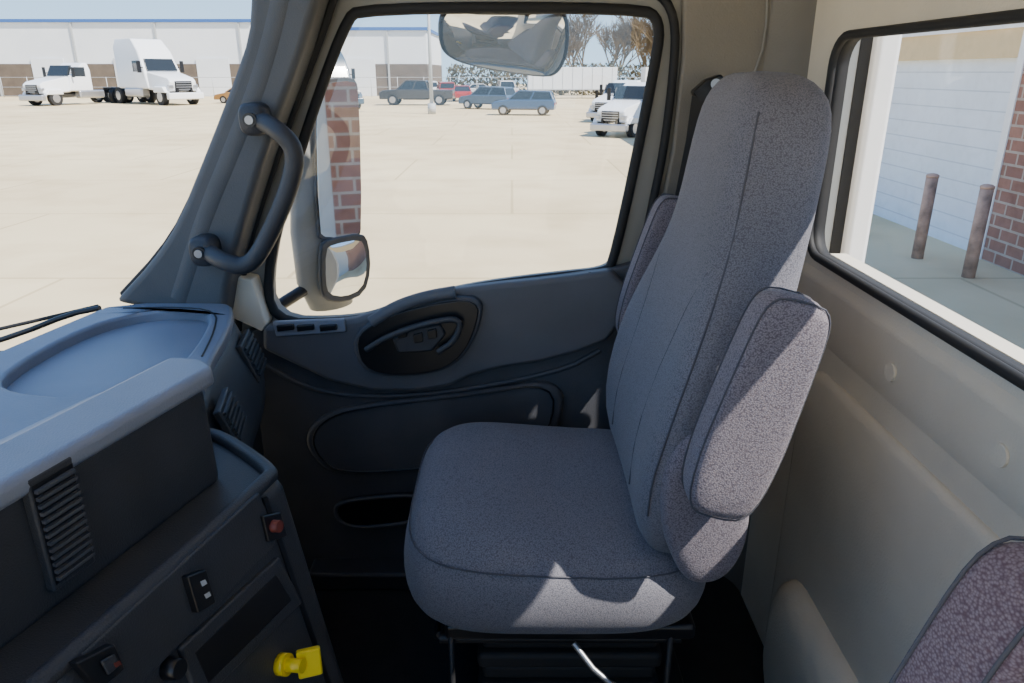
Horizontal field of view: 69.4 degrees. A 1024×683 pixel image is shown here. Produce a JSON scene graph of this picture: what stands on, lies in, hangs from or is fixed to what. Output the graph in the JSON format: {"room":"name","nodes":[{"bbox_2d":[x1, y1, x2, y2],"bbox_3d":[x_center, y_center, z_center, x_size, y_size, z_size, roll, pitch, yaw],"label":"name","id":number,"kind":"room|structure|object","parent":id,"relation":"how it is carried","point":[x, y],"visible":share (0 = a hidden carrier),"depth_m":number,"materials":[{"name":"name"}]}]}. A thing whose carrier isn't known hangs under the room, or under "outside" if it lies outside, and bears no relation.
{"room":"vehicle interior","nodes":[
{"label":"vehicle interior","id":0,"kind":"room"},
{"bbox_2d":[0,304,101,351],"bbox_3d":[-1.055,0.310,0.924,0.390,0.286,1.524,0,20,0],"label":"windshield wiper","id":1,"kind":"object","parent":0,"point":[55,318],"visible":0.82,"depth_m":1.58,"materials":[{"name":"black plastic"}]},
{"bbox_2d":[240,0,681,333],"bbox_3d":[-0.170,-0.161,1.671,1.500,1.560,0.050,0,20,0],"label":"window frame","id":2,"kind":"structure","parent":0,"point":[635,223],"depth_m":1.54,"materials":[{"name":"rubber"}]},
{"bbox_2d":[120,85,232,294],"bbox_3d":[-0.656,-0.418,1.498,0.393,0.687,0.020,0,20,0],"label":"seal","id":3,"kind":"object","parent":2,"relation":"attached to","point":[161,246],"visible":0.13,"depth_m":1.58,"materials":[{"name":"black rubber"}]},
{"bbox_2d":[119,0,328,330],"bbox_3d":[-0.578,-0.382,1.516,0.512,0.763,0.130,0,20,0],"label":"trim","id":4,"kind":"structure","parent":2,"relation":"attached to","point":[233,222],"depth_m":1.48,"materials":[{"name":"plastic"}]},
{"bbox_2d":[171,0,288,302],"bbox_3d":[-0.555,-0.390,1.482,0.365,0.652,0.080,0,20,0],"label":"ridge","id":5,"kind":"object","parent":2,"relation":"attached to","point":[277,9],"visible":0.38,"depth_m":1.45,"materials":[{"name":"plastic"}]},
{"bbox_2d":[189,102,303,273],"bbox_3d":[-0.519,-0.295,1.437,0.257,0.321,0.097,0,20,0],"label":"handle","id":6,"kind":"object","parent":2,"relation":"attached to","point":[255,118],"visible":1,"depth_m":1.41,"materials":[{"name":"plastic"}]},
{"bbox_2d":[234,0,337,330],"bbox_3d":[-0.468,-0.378,1.539,0.316,0.752,0.018,0,20,0],"label":"seal","id":7,"kind":"object","parent":2,"relation":"attached to","point":[331,5],"visible":0.58,"depth_m":1.49,"materials":[{"name":"black rubber"}]},
{"bbox_2d":[279,77,369,310],"bbox_3d":[-0.556,-0.309,1.853,0.230,0.664,0.472,5,21,14],"label":"mirror","id":8,"kind":"object","parent":2,"relation":"attached to","point":[331,256],"visible":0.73,"depth_m":1.92,"materials":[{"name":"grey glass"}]},
{"bbox_2d":[249,261,629,569],"bbox_3d":[-0.190,0.214,1.718,1.220,0.804,0.116,0,20,0],"label":"door","id":9,"kind":"structure","parent":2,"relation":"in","point":[312,491],"depth_m":1.72,"materials":[{"name":"plastic"}]},
{"bbox_2d":[276,324,294,331],"bbox_3d":[-0.493,-0.030,1.612,0.038,0.016,0.010,0,20,0],"label":"switch","id":10,"kind":"object","parent":9,"relation":"attached to","point":[284,327],"visible":1,"depth_m":1.61,"materials":[{"name":"black plastic"}]},
{"bbox_2d":[296,324,314,331],"bbox_3d":[-0.450,-0.030,1.612,0.038,0.016,0.010,0,20,0],"label":"switch","id":11,"kind":"object","parent":9,"relation":"attached to","point":[304,327],"visible":1,"depth_m":1.61,"materials":[{"name":"black plastic"}]},
{"bbox_2d":[319,324,337,331],"bbox_3d":[-0.400,-0.030,1.612,0.038,0.016,0.010,0,20,0],"label":"switch","id":12,"kind":"object","parent":9,"relation":"attached to","point":[327,327],"visible":1,"depth_m":1.61,"materials":[{"name":"black plastic"}]},
{"bbox_2d":[334,494,412,528],"bbox_3d":[-0.315,0.414,1.799,0.238,0.099,0.010,0,20,0],"label":"cup recess lip","id":13,"kind":"object","parent":9,"relation":"attached to","point":[388,496],"depth_m":1.79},
{"bbox_2d":[338,492,412,524],"bbox_3d":[-0.315,0.409,1.811,0.228,0.089,0.020,0,20,0],"label":"cup recess","id":14,"kind":"object","parent":9,"relation":"attached to","point":[380,511],"visible":0.57,"depth_m":1.80,"materials":[{"name":"black plastic"}]},
{"bbox_2d":[398,328,406,337],"bbox_3d":[-0.235,-0.019,1.588,0.020,0.024,0.010,0,20,0],"label":"switch","id":15,"kind":"object","parent":9,"relation":"attached to","point":[405,334],"visible":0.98,"depth_m":1.59,"materials":[{"name":"black plastic"}]},
{"bbox_2d":[354,295,482,375],"bbox_3d":[-0.205,-0.013,1.623,0.284,0.184,0.030,0,20,0],"label":"pod","id":16,"kind":"object","parent":9,"relation":"attached to","point":[471,298],"visible":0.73,"depth_m":1.61,"materials":[{"name":"black plastic"}]},
{"bbox_2d":[368,286,455,326],"bbox_3d":[-0.215,-0.075,1.590,0.192,0.093,0.028,0,20,0],"label":"door grab handle","id":17,"kind":"object","parent":16,"relation":"attached to","point":[444,293],"visible":1,"depth_m":1.58,"materials":[{"name":"plastic"}]},
{"bbox_2d":[358,300,477,374],"bbox_3d":[-0.204,-0.010,1.615,0.264,0.171,0.020,0,20,0],"label":"door handle bezel","id":18,"kind":"object","parent":16,"relation":"attached to","point":[385,358],"depth_m":1.61,"materials":[{"name":"black plastic"}]},
{"bbox_2d":[393,324,445,352],"bbox_3d":[-0.200,-0.007,1.604,0.113,0.065,0.020,0,20,0],"label":"switch panel","id":19,"kind":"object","parent":9,"relation":"attached to","point":[406,344],"depth_m":1.60,"materials":[{"name":"plastic"}]},
{"bbox_2d":[413,332,422,342],"bbox_3d":[-0.202,-0.008,1.592,0.020,0.024,0.010,0,20,0],"label":"switch","id":20,"kind":"object","parent":19,"relation":"attached to","point":[418,337],"visible":1,"depth_m":1.59,"materials":[{"name":"black plastic"}]},
{"bbox_2d":[427,328,436,338],"bbox_3d":[-0.171,-0.017,1.589,0.020,0.024,0.010,0,20,0],"label":"switch","id":21,"kind":"object","parent":19,"relation":"attached to","point":[432,333],"visible":1,"depth_m":1.58,"materials":[{"name":"black plastic"}]},
{"bbox_2d":[307,380,563,472],"bbox_3d":[-0.182,0.202,1.735,0.602,0.236,0.034,0,20,0],"label":"insert","id":22,"kind":"object","parent":9,"relation":"attached to","point":[393,437],"depth_m":1.71,"materials":[{"name":"plastic"}]},
{"bbox_2d":[264,268,622,389],"bbox_3d":[-0.153,-0.024,1.643,0.800,0.281,0.035,0,20,0],"label":"door panel","id":23,"kind":"object","parent":9,"relation":"attached to","point":[529,320],"visible":0.75,"depth_m":1.63,"materials":[{"name":"plastic"}]},
{"bbox_2d":[644,0,679,222],"bbox_3d":[0.252,-0.262,1.599,0.165,0.956,0.018,0,20,0],"label":"seal","id":24,"kind":"object","parent":9,"relation":"attached to","point":[668,5],"depth_m":1.51,"materials":[{"name":"black rubber"}]},
{"bbox_2d":[264,2,663,319],"bbox_3d":[-0.126,-0.350,1.571,0.861,0.676,0.022,0,20,0],"label":"seal","id":25,"kind":"object","parent":2,"relation":"attached to","point":[421,8],"visible":0.59,"depth_m":1.48,"materials":[{"name":"black rubber"}]},
{"bbox_2d":[438,14,568,76],"bbox_3d":[-0.013,-0.730,1.639,0.217,0.271,0.242,17,26,39],"label":"mirror","id":26,"kind":"object","parent":2,"relation":"attached to","point":[522,44],"visible":0.74,"depth_m":1.65,"materials":[{"name":"black plastic"}]},
{"bbox_2d":[662,0,770,194],"bbox_3d":[0.474,-0.091,1.667,0.368,1.373,0.035,0,20,0],"label":"pillar cover","id":27,"kind":"structure","parent":2,"relation":"attached to","point":[724,38],"depth_m":1.47,"materials":[{"name":"beige plastic"}]},
{"bbox_2d":[675,75,722,195],"bbox_3d":[0.348,-0.213,1.580,0.154,0.671,0.054,0,20,0],"label":"belt","id":28,"kind":"object","parent":27,"relation":"attached to","point":[700,92],"visible":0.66,"depth_m":1.49,"materials":[{"name":"black fabric"}]},
{"bbox_2d":[724,0,816,592],"bbox_3d":[0.516,-0.133,1.608,0.156,1.550,0.032,19,27,42],"label":"trim","id":29,"kind":"structure","parent":2,"relation":"attached to","point":[790,22],"depth_m":1.44,"materials":[{"name":"grey plastic"}]},
{"bbox_2d":[309,570,763,682],"bbox_3d":[-0.200,0.953,0.964,1.600,0.050,2.160,0,20,0],"label":"floor","id":30,"kind":"structure","parent":0,"point":[376,636],"depth_m":1.67,"materials":[{"name":"rubber"}]},
{"bbox_2d":[0,303,343,682],"bbox_3d":[-0.591,0.470,0.968,0.803,0.855,1.503,0,20,0],"label":"dashboard","id":31,"kind":"object","parent":30,"relation":"on","point":[148,533],"depth_m":0.85,"materials":[{"name":"plastic"}]},
{"bbox_2d":[23,457,94,591],"bbox_3d":[-0.444,0.178,0.726,0.012,0.125,0.052,6,21,15],"label":"vent","id":32,"kind":"object","parent":31,"relation":"attached to","point":[59,534],"depth_m":0.71,"materials":[{"name":"plastic"}]},
{"bbox_2d":[68,644,123,682],"bbox_3d":[-0.381,0.298,0.681,0.017,0.043,0.041,7,21,18],"label":"rocker switch","id":33,"kind":"object","parent":31,"relation":"attached to","point":[87,663],"depth_m":0.68,"materials":[{"name":"black plastic"}]},
{"bbox_2d":[81,493,274,682],"bbox_3d":[-0.349,0.271,0.808,0.018,0.080,0.281,6,21,15],"label":"panel","id":34,"kind":"object","parent":31,"relation":"attached to","point":[213,548],"depth_m":0.80,"materials":[{"name":"plastic"}]},
{"bbox_2d":[182,570,215,612],"bbox_3d":[-0.342,0.271,0.807,0.018,0.052,0.028,6,21,17],"label":"rocker switch","id":35,"kind":"object","parent":31,"relation":"attached to","point":[198,586],"depth_m":0.80,"materials":[{"name":"black plastic"}]},
{"bbox_2d":[213,387,247,440],"bbox_3d":[-0.455,0.123,1.200,0.055,0.068,0.102,0,20,0],"label":"vent","id":36,"kind":"object","parent":31,"relation":"attached to","point":[228,417],"depth_m":1.18,"materials":[{"name":"plastic"}]},
{"bbox_2d":[236,329,266,382],"bbox_3d":[-0.531,0.029,1.511,0.038,0.082,0.111,-4,20,-10],"label":"vent","id":37,"kind":"object","parent":31,"relation":"attached to","point":[248,351],"depth_m":1.49,"materials":[{"name":"plastic"}]},
{"bbox_2d":[309,558,409,589],"bbox_3d":[-0.040,0.574,1.858,0.920,0.050,0.100,0,20,0],"label":"step","id":38,"kind":"structure","parent":30,"relation":"on","point":[325,573],"depth_m":1.81,"materials":[{"name":"plastic"}]},
{"bbox_2d":[404,71,831,682],"bbox_3d":[0.131,0.159,1.314,0.634,1.202,0.679,0,20,0],"label":"seat","id":39,"kind":"object","parent":30,"relation":"on","point":[543,554],"visible":1,"depth_m":1.13,"materials":[{"name":"fabric"}]},
{"bbox_2d":[404,422,705,633],"bbox_3d":[0.073,0.310,1.369,0.520,0.181,0.524,0,20,0],"label":"cushion","id":40,"kind":"object","parent":39,"relation":"on","point":[512,528],"depth_m":1.17,"materials":[{"name":"fabric"}]},
{"bbox_2d":[889,535,1023,682],"bbox_3d":[0.101,0.562,0.226,0.634,1.190,0.679,0,20,0],"label":"seat","id":41,"kind":"object","parent":30,"relation":"on","point":[974,633],"visible":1,"depth_m":0.40,"materials":[{"name":"fabric"}]},
{"bbox_2d":[741,0,1023,645],"bbox_3d":[0.567,0.196,0.689,0.014,1.560,2.160,0,20,0],"label":"wall","id":42,"kind":"structure","parent":0,"point":[833,18],"depth_m":1.15,"materials":[{"name":"plastic"}]},
{"bbox_2d":[829,37,873,253],"bbox_3d":[0.724,0.466,1.920,0.023,3.190,0.040,0,20,0],"label":"strip","id":43,"kind":"object","parent":42,"relation":"attached to","point":[865,49],"visible":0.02,"depth_m":1.58,"materials":[{"name":"black rubber"}]},
{"bbox_2d":[825,35,901,262],"bbox_3d":[0.693,0.470,1.911,0.185,3.190,0.070,0,20,0],"label":"trim","id":44,"kind":"structure","parent":42,"relation":"attached to","point":[885,51],"depth_m":1.56,"materials":[{"name":"grey"}]},
{"bbox_2d":[763,261,1023,682],"bbox_3d":[0.537,0.537,0.773,0.055,0.862,1.886,0,20,0],"label":"wall panel","id":45,"kind":"object","parent":42,"relation":"attached to","point":[871,542],"visible":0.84,"depth_m":1.13,"materials":[{"name":"plastic"}]},
{"bbox_2d":[807,8,1023,390],"bbox_3d":[0.558,-0.070,0.573,0.015,0.391,1.640,0,20,0],"label":"seal","id":46,"kind":"object","parent":42,"relation":"attached to","point":[1015,16],"visible":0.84,"depth_m":0.99,"materials":[{"name":"black rubber"}]},
{"bbox_2d":[813,38,1023,373],"bbox_3d":[0.571,-0.070,0.573,0.026,0.380,1.629,0,20,0],"label":"liner","id":47,"kind":"object","parent":42,"relation":"attached to","point":[843,61],"visible":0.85,"depth_m":1.29,"materials":[{"name":"black rubber"}]},
{"bbox_2d":[831,254,1023,364],"bbox_3d":[0.605,0.120,0.626,0.030,0.022,1.595,0,20,0],"label":"sill ledge","id":48,"kind":"object","parent":42,"relation":"attached to","point":[1002,345],"visible":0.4,"depth_m":1.04,"materials":[{"name":"beige paint"}]},
{"bbox_2d":[902,23,1023,37],"bbox_3d":[7.240,-7.742,19.078,0.120,0.300,18.850,0,20,0],"label":"header","id":49,"kind":"object","parent":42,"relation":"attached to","point":[1018,24],"depth_m":11.66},
{"label":"outside","id":50,"kind":"structure","parent":0,"visible":0},
{"bbox_2d":[0,84,1023,349],"bbox_3d":[0.000,-19.600,62.038,300.000,0.200,250.000,0,20,0],"label":"ground","id":51,"kind":"structure","parent":50,"point":[90,191],"depth_m":16.07,"materials":[{"name":"concrete"}]},
{"bbox_2d":[18,63,133,105],"bbox_3d":[-38.898,-23.056,66.140,3.648,3.480,9.656,7,21,19],"label":"truck","id":52,"kind":"object","parent":51,"relation":"on","point":[64,80],"visible":0.93,"depth_m":64.11,"materials":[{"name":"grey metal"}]},
{"bbox_2d":[25,85,38,92],"bbox_3d":[-40.430,-21.257,62.315,1.320,0.684,0.144,7,21,19],"label":"grille","id":53,"kind":"object","parent":52,"relation":"attached to","point":[28,88],"depth_m":62.21,"materials":[{"name":"grey metal"}]},
{"bbox_2d":[41,67,47,76],"bbox_3d":[-40.930,-23.620,64.895,0.511,0.840,0.197,0,20,0],"label":"mirror","id":54,"kind":"object","parent":52,"relation":"attached to","point":[44,72],"depth_m":64.83,"materials":[{"name":"black plastic"}]},
{"bbox_2d":[23,76,70,93],"bbox_3d":[-39.970,-21.968,63.400,2.708,1.384,2.736,7,21,19],"label":"hood","id":55,"kind":"object","parent":52,"relation":"attached to","point":[47,84],"depth_m":62.72,"materials":[{"name":"white paint"}]},
{"bbox_2d":[70,67,74,76],"bbox_3d":[-37.978,-23.248,63.873,0.481,0.840,0.306,0,20,0],"label":"mirror","id":56,"kind":"object","parent":52,"relation":"attached to","point":[72,74],"depth_m":63.80,"materials":[{"name":"black plastic"}]},
{"bbox_2d":[0,19,250,96],"bbox_3d":[-54.000,-37.279,98.037,48.400,8.400,26.250,0,20,0],"label":"warehouse","id":57,"kind":"structure","parent":51,"relation":"on","point":[205,47],"depth_m":85.45,"materials":[{"name":"white"}]},
{"bbox_2d":[107,38,203,104],"bbox_3d":[-32.400,-24.177,66.310,11.266,5.470,4.256,15,25,35],"label":"truck","id":58,"kind":"object","parent":51,"relation":"on","point":[147,71],"visible":1,"depth_m":64.77,"materials":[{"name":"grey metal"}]},
{"bbox_2d":[136,60,142,72],"bbox_3d":[-32.041,-23.670,63.717,0.382,0.980,0.552,0,20,0],"label":"mirror","id":59,"kind":"object","parent":58,"relation":"attached to","point":[139,63],"depth_m":63.64,"materials":[{"name":"black plastic"}]},
{"bbox_2d":[147,72,197,91],"bbox_3d":[-29.516,-22.651,64.469,3.192,1.615,3.159,15,25,35],"label":"hood","id":60,"kind":"object","parent":58,"relation":"attached to","point":[156,81],"depth_m":63.60,"materials":[{"name":"white paint"}]},
{"bbox_2d":[178,61,183,72],"bbox_3d":[-29.778,-24.659,66.433,0.483,0.980,0.477,0,20,0],"label":"mirror","id":61,"kind":"object","parent":58,"relation":"attached to","point":[181,67],"depth_m":66.42,"materials":[{"name":"black plastic"}]},
{"bbox_2d":[174,81,191,90],"bbox_3d":[-28.281,-21.995,63.680,0.168,0.798,1.540,15,25,35],"label":"grille","id":62,"kind":"object","parent":58,"relation":"attached to","point":[178,85],"depth_m":63.56,"materials":[{"name":"grey metal"}]},
{"bbox_2d":[214,88,230,102],"bbox_3d":[-24.993,-22.818,68.407,4.630,1.487,1.870,2,20,5],"label":"car","id":63,"kind":"object","parent":51,"relation":"on","point":[222,97],"visible":0.16,"depth_m":67.73,"materials":[{"name":"brown paint"}]},
{"bbox_2d":[0,77,640,96],"bbox_3d":[3.500,-28.936,84.180,177.077,2.200,0.077,0,20,0],"label":"fence","id":64,"kind":"object","parent":51,"relation":"on","point":[0,77],"visible":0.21,"depth_m":83.82,"materials":[{"name":"grey"}]},
{"bbox_2d":[331,52,363,108],"bbox_3d":[-14.719,-21.031,59.096,3.496,4.493,9.254,-11,23,-28],"label":"truck","id":65,"kind":"object","parent":51,"relation":"on","point":[341,69],"visible":0.15,"depth_m":58.03,"materials":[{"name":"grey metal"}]},
{"bbox_2d":[349,68,354,78],"bbox_3d":[-12.637,-21.147,58.429,0.475,0.805,0.261,0,20,0],"label":"mirror","id":66,"kind":"object","parent":65,"relation":"attached to","point":[352,69],"depth_m":58.37,"materials":[{"name":"black plastic"}]},
{"bbox_2d":[341,27,441,95],"bbox_3d":[-18.000,-36.048,95.825,16.400,7.600,19.250,0,20,0],"label":"warehouse","id":67,"kind":"structure","parent":51,"relation":"on","point":[372,51],"depth_m":86.84,"materials":[{"name":"white"}]},
{"bbox_2d":[379,80,454,104],"bbox_3d":[-8.219,-21.668,64.394,6.413,2.069,2.057,1,20,2],"label":"pickup truck","id":68,"kind":"object","parent":51,"relation":"on","point":[409,89],"visible":0.92,"depth_m":63.50,"materials":[{"name":"grey paint"}]},
{"bbox_2d":[427,15,435,113],"bbox_3d":[-5.194,-19.947,49.247,1.200,9.200,0.560,0,20,0],"label":"light pole","id":69,"kind":"object","parent":51,"relation":"on","point":[431,106],"visible":0.94,"depth_m":49.83,"materials":[{"name":"grey metal"}]},
{"bbox_2d":[433,81,437,89],"bbox_3d":[-9.485,-29.118,85.295,1.870,1.773,4.730,-3,20,-9],"label":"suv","id":70,"kind":"object","parent":51,"relation":"on","point":[435,83],"visible":0.16,"depth_m":83.28,"materials":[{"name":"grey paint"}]},
{"bbox_2d":[436,81,455,98],"bbox_3d":[-7.065,-26.796,78.916,1.870,1.773,4.730,-3,20,-9],"label":"suv","id":71,"kind":"object","parent":51,"relation":"on","point":[442,85],"visible":0.41,"depth_m":76.84,"materials":[{"name":"red paint"}]},
{"bbox_2d":[453,85,471,101],"bbox_3d":[-4.981,-24.661,73.471,1.870,1.487,4.630,-2,20,-5],"label":"car","id":72,"kind":"object","parent":51,"relation":"on","point":[460,90],"visible":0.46,"depth_m":71.82,"materials":[{"name":"red paint"}]},
{"bbox_2d":[465,83,486,92],"bbox_3d":[-3.937,-28.984,85.347,4.630,1.487,1.870,-11,23,-28],"label":"car","id":73,"kind":"object","parent":51,"relation":"on","point":[473,87],"visible":0.31,"depth_m":84.25,"materials":[{"name":"grey paint"}]},
{"bbox_2d":[458,86,515,108],"bbox_3d":[-1.868,-18.927,57.427,4.494,1.684,1.777,11,23,28],"label":"suv","id":74,"kind":"object","parent":51,"relation":"on","point":[482,95],"visible":0.71,"depth_m":56.65,"materials":[{"name":"blue paint"}]},
{"bbox_2d":[496,80,518,91],"bbox_3d":[-0.641,-26.847,78.897,1.870,1.881,5.830,-3,20,-9],"label":"pickup truck","id":75,"kind":"object","parent":51,"relation":"on","point":[502,83],"visible":0.45,"depth_m":77.96,"materials":[{"name":"grey paint"}]},
{"bbox_2d":[491,90,556,115],"bbox_3d":[0.809,-15.944,49.360,4.257,1.596,1.683,3,20,8],"label":"suv","id":76,"kind":"object","parent":51,"relation":"on","point":[542,101],"visible":1,"depth_m":48.59,"materials":[{"name":"blue paint"}]},
{"bbox_2d":[446,62,648,94],"bbox_3d":[26.015,-32.493,91.927,68.593,4.271,3.680,0,20,0],"label":"hedge","id":77,"kind":"object","parent":51,"relation":"on","point":[454,69],"visible":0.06,"depth_m":91.39,"materials":[{"name":"green plant"}]},
{"bbox_2d":[527,67,617,97],"bbox_3d":[6.500,-28.209,80.720,9.632,3.200,2.048,-1,20,-2],"label":"box trailer","id":78,"kind":"object","parent":51,"relation":"on","point":[567,78],"visible":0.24,"depth_m":79.67,"materials":[{"name":"white metal"}]},
{"bbox_2d":[566,19,594,66],"bbox_3d":[9.263,-42.815,110.476,6.806,10.296,6.852,0,20,0],"label":"bare tree","id":79,"kind":"object","parent":51,"relation":"on","point":[575,42],"visible":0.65,"depth_m":109.75,"materials":[{"name":"plant"}]},
{"bbox_2d":[566,14,608,66],"bbox_3d":[10.690,-45.416,114.409,8.059,12.494,9.101,0,20,0],"label":"bare tree","id":80,"kind":"object","parent":51,"relation":"on","point":[586,18],"visible":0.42,"depth_m":113.04,"materials":[{"name":"grey plant"}]},
{"bbox_2d":[589,17,635,66],"bbox_3d":[15.050,-42.607,109.171,7.804,10.797,7.969,0,20,0],"label":"bare tree","id":81,"kind":"object","parent":51,"relation":"on","point":[617,49],"visible":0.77,"depth_m":107.42,"materials":[{"name":"plant"}]},
{"bbox_2d":[586,80,640,121],"bbox_3d":[6.713,-14.231,43.678,2.371,2.262,6.276,13,24,33],"label":"truck","id":82,"kind":"object","parent":51,"relation":"on","point":[601,100],"visible":0.3,"depth_m":42.19,"materials":[{"name":"white metal"}]},
{"bbox_2d":[595,102,606,110],"bbox_3d":[5.043,-13.181,41.522,0.858,0.445,0.094,13,24,33],"label":"grille","id":83,"kind":"object","parent":82,"relation":"attached to","point":[597,104],"depth_m":41.54,"materials":[{"name":"grey metal"}]},
{"bbox_2d":[599,84,604,93],"bbox_3d":[5.271,-14.721,43.208,0.314,0.546,0.200,0,20,0],"label":"mirror","id":84,"kind":"object","parent":82,"relation":"attached to","point":[601,90],"depth_m":43.18,"materials":[{"name":"black plastic"}]},
{"bbox_2d":[591,94,613,110],"bbox_3d":[5.544,-13.607,42.128,1.760,0.900,1.779,13,24,33],"label":"hood","id":85,"kind":"object","parent":82,"relation":"attached to","point":[601,100],"depth_m":41.69,"materials":[{"name":"white paint"}]},
{"bbox_2d":[590,82,645,136],"bbox_3d":[5.957,-10.850,34.391,2.371,2.262,6.276,13,24,33],"label":"truck","id":86,"kind":"object","parent":51,"relation":"on","point":[623,111],"visible":0.5,"depth_m":32.47,"materials":[{"name":"white metal"}]},
{"bbox_2d":[607,88,610,99],"bbox_3d":[4.449,-11.348,33.942,0.187,0.546,0.078,13,24,33],"label":"mirror","id":87,"kind":"object","parent":86,"relation":"attached to","point":[608,89],"depth_m":33.91,"materials":[{"name":"black plastic"}]},
{"bbox_2d":[601,111,618,121],"bbox_3d":[4.287,-9.801,32.234,0.858,0.445,0.094,13,24,33],"label":"grille","id":88,"kind":"object","parent":86,"relation":"attached to","point":[606,116],"depth_m":32.18,"materials":[{"name":"grey metal"}]},
{"bbox_2d":[596,100,641,122],"bbox_3d":[4.788,-10.227,32.841,1.760,0.900,1.779,13,24,33],"label":"hood","id":89,"kind":"object","parent":86,"relation":"attached to","point":[615,111],"depth_m":32.29,"materials":[{"name":"white paint"}]},
{"bbox_2d":[594,21,651,75],"bbox_3d":[16.204,-41.926,108.795,9.149,9.774,6.623,0,20,0],"label":"bare tree","id":90,"kind":"object","parent":51,"relation":"on","point":[641,40],"visible":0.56,"depth_m":107.73,"materials":[{"name":"grey plant"}]},
{"bbox_2d":[615,16,652,65],"bbox_3d":[17.964,-42.550,107.423,7.504,11.886,8.005,0,20,0],"label":"bare tree","id":91,"kind":"object","parent":51,"relation":"on","point":[632,22],"visible":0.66,"depth_m":105.88,"materials":[{"name":"brown plant"}]},
{"bbox_2d":[631,35,652,66],"bbox_3d":[20.993,-42.557,111.504,6.511,9.108,5.732,0,20,0],"label":"bare tree","id":92,"kind":"object","parent":51,"relation":"on","point":[648,53],"visible":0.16,"depth_m":111.29,"materials":[{"name":"brown plant"}]},
{"bbox_2d":[634,18,652,43],"bbox_3d":[21.825,-42.263,105.484,9.742,12.674,9.211,0,20,0],"label":"bare tree","id":93,"kind":"object","parent":51,"relation":"on","point":[648,34],"visible":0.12,"depth_m":105.79,"materials":[{"name":"brown plant"}]},
{"bbox_2d":[641,67,648,81],"bbox_3d":[18.500,-28.038,80.250,8.832,3.200,2.048,-1,20,-4],"label":"box trailer","id":94,"kind":"object","parent":51,"relation":"on","point":[644,70],"visible":0.06,"depth_m":79.13,"materials":[{"name":"white metal"}]},
{"bbox_2d":[911,173,939,258],"bbox_3d":[6.262,-1.896,11.221,0.180,1.288,0.180,0,20,0],"label":"bollard","id":95,"kind":"object","parent":51,"relation":"on","point":[931,182],"visible":1,"depth_m":11.16,"materials":[{"name":"metal"}]},
{"bbox_2d":[961,184,994,278],"bbox_3d":[6.396,-1.510,10.160,0.180,1.288,0.180,0,20,0],"label":"bollard","id":96,"kind":"object","parent":51,"relation":"on","point":[986,191],"visible":1,"depth_m":10.10,"materials":[{"name":"metal"}]},
{"bbox_2d":[981,69,1023,275],"bbox_3d":[7.400,-1.197,6.944,0.400,2.900,8.430,0,20,0],"label":"brick wall","id":97,"kind":"structure","parent":51,"relation":"on","point":[1004,242],"depth_m":10.67,"materials":[{"name":"red brick"}]},
{"bbox_2d":[873,57,1017,250],"bbox_3d":[7.360,-6.121,19.668,0.080,3.450,18.850,0,20,0],"label":"garage door","id":98,"kind":"structure","parent":97,"relation":"in","point":[946,118],"depth_m":12.49,"materials":[{"name":"white paint"}]},
{"bbox_2d":[979,31,1023,258],"bbox_3d":[7.265,-2.929,10.826,0.170,3.500,0.150,0,20,0],"label":"door frame","id":99,"kind":"structure","parent":97,"relation":"attached to","point":[1019,68],"depth_m":10.74,"materials":[{"name":"white paint"}]},
{"bbox_3d":[7.405,4.472,-8.631,0.390,2.900,24.720,0,20,0],"label":"wall","id":100,"kind":"structure","parent":0,"visible":0},
{"bbox_2d":[898,27,1023,60],"bbox_3d":[7.410,-2.522,5.467,0.380,0.600,56.000,0,20,0],"label":"siding","id":101,"kind":"object","parent":100,"relation":"on","point":[996,43],"depth_m":11.81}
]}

